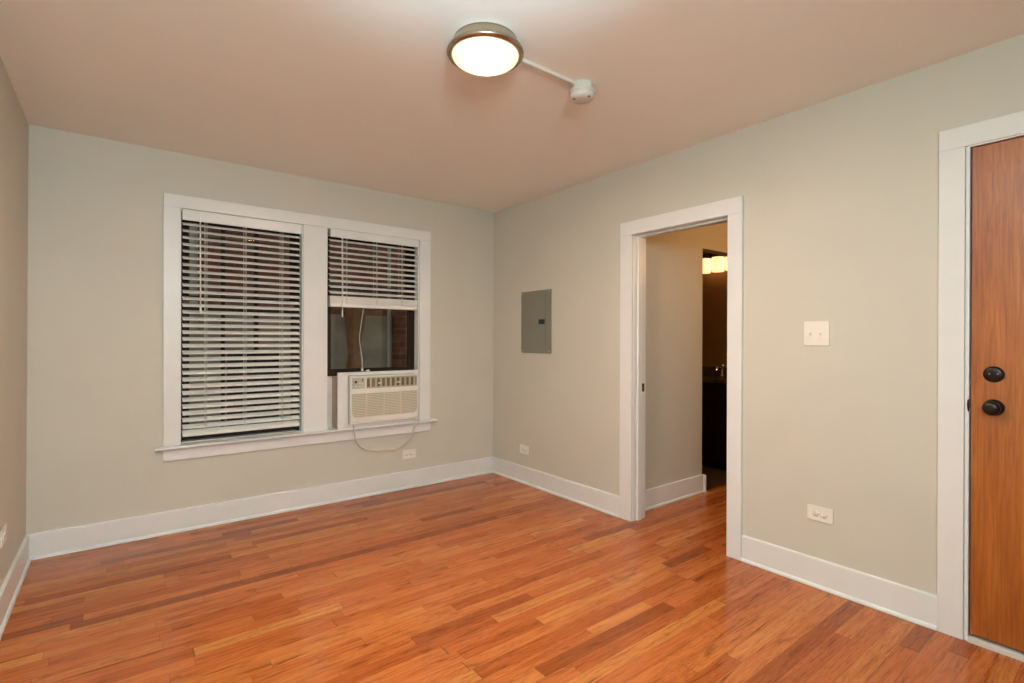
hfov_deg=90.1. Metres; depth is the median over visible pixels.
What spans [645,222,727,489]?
wall
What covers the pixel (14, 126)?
wall
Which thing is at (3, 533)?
wall outlet
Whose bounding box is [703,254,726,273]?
vanity light
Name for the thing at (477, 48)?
ceiling light
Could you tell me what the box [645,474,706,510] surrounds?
baseboard
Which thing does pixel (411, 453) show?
wall outlet
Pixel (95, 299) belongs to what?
wall
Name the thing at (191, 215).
blind
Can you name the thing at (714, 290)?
wall
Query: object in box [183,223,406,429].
window glass
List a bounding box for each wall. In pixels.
[0,57,28,587]
[26,124,493,533]
[493,34,1023,594]
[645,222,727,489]
[702,252,726,366]
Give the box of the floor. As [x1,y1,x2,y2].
[0,465,1023,682]
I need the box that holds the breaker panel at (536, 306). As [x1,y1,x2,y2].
[521,289,551,352]
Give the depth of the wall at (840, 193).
2.62 m
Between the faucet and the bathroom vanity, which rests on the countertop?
the faucet
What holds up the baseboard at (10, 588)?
attached to the wall at (14, 126)
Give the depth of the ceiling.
2.30 m
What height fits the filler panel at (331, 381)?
0.390 m
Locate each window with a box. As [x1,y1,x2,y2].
[155,193,437,461]
[327,228,418,390]
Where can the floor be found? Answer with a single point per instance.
(490, 577)
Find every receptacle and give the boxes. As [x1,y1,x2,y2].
[812,510,818,516]
[820,512,827,518]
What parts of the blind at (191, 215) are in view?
ladder cord, rail, ladder cord, ladder cord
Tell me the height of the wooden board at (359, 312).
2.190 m
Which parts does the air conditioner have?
control panel, power cord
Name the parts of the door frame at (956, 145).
casing, head casing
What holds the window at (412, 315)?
in the wall at (95, 299)
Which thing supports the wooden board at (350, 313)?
on the ground
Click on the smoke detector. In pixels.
(583, 91)
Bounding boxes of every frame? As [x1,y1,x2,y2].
[337,370,417,428]
[619,196,743,560]
[937,111,1023,661]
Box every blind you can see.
[182,209,301,436]
[328,228,418,370]
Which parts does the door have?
knob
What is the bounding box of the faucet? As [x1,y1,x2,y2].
[715,363,724,375]
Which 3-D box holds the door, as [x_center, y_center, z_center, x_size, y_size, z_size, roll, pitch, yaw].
[2.147,0.207,1.776,0.106,2.009,0.859,0,0,-38]
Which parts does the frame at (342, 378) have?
frame rail, frame rail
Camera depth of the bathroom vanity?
4.94 m
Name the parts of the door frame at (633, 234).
head casing, hall casing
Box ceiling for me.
[0,0,1023,212]
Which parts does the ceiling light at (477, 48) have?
lamp shade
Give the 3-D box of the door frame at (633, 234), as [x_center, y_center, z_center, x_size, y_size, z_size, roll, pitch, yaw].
[1.084,0.206,3.272,0.159,2.057,0.880,0,0,-38]
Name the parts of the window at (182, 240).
sash, sash, window sill, head casing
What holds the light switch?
attached to the wall at (840, 193)
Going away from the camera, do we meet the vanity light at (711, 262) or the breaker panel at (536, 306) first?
the breaker panel at (536, 306)
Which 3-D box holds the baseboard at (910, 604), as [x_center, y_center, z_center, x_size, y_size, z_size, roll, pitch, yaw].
[0.827,1.161,3.487,0.026,0.145,3.268,0,0,-38]
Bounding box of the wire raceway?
[521,58,575,84]
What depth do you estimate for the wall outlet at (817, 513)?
2.56 m
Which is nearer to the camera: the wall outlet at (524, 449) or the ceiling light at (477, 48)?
the ceiling light at (477, 48)
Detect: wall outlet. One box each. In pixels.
[0,524,6,547]
[403,449,415,458]
[520,444,528,454]
[807,504,832,524]
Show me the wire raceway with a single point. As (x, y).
(524, 61)
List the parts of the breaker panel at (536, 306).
panel door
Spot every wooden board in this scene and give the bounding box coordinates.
[344,308,360,367]
[346,308,365,367]
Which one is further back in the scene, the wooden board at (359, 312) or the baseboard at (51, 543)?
the wooden board at (359, 312)
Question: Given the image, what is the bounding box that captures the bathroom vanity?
[702,366,726,469]
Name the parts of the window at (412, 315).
sash, sash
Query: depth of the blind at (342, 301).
4.09 m
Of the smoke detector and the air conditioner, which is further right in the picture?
the smoke detector
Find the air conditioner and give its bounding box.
[329,373,418,451]
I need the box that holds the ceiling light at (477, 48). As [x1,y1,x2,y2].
[447,22,523,75]
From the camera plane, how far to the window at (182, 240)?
3.75 m
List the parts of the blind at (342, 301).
lift cord, rail, ladder cord, ladder cord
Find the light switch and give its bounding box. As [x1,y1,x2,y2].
[804,321,829,345]
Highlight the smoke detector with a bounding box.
[569,79,595,103]
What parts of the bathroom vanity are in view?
cabinet door, cabinet door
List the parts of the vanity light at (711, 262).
lamp shade, plate, lamp shade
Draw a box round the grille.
[352,390,416,417]
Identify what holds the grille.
attached to the air conditioner
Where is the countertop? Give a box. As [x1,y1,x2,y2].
[702,366,726,383]
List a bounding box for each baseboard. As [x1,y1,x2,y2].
[0,536,30,639]
[26,457,493,560]
[493,457,936,630]
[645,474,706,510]
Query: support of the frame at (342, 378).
attached to the window at (182, 240)
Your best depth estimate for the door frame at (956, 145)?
2.14 m
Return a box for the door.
[967,137,1023,651]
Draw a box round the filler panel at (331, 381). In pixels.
[327,376,336,427]

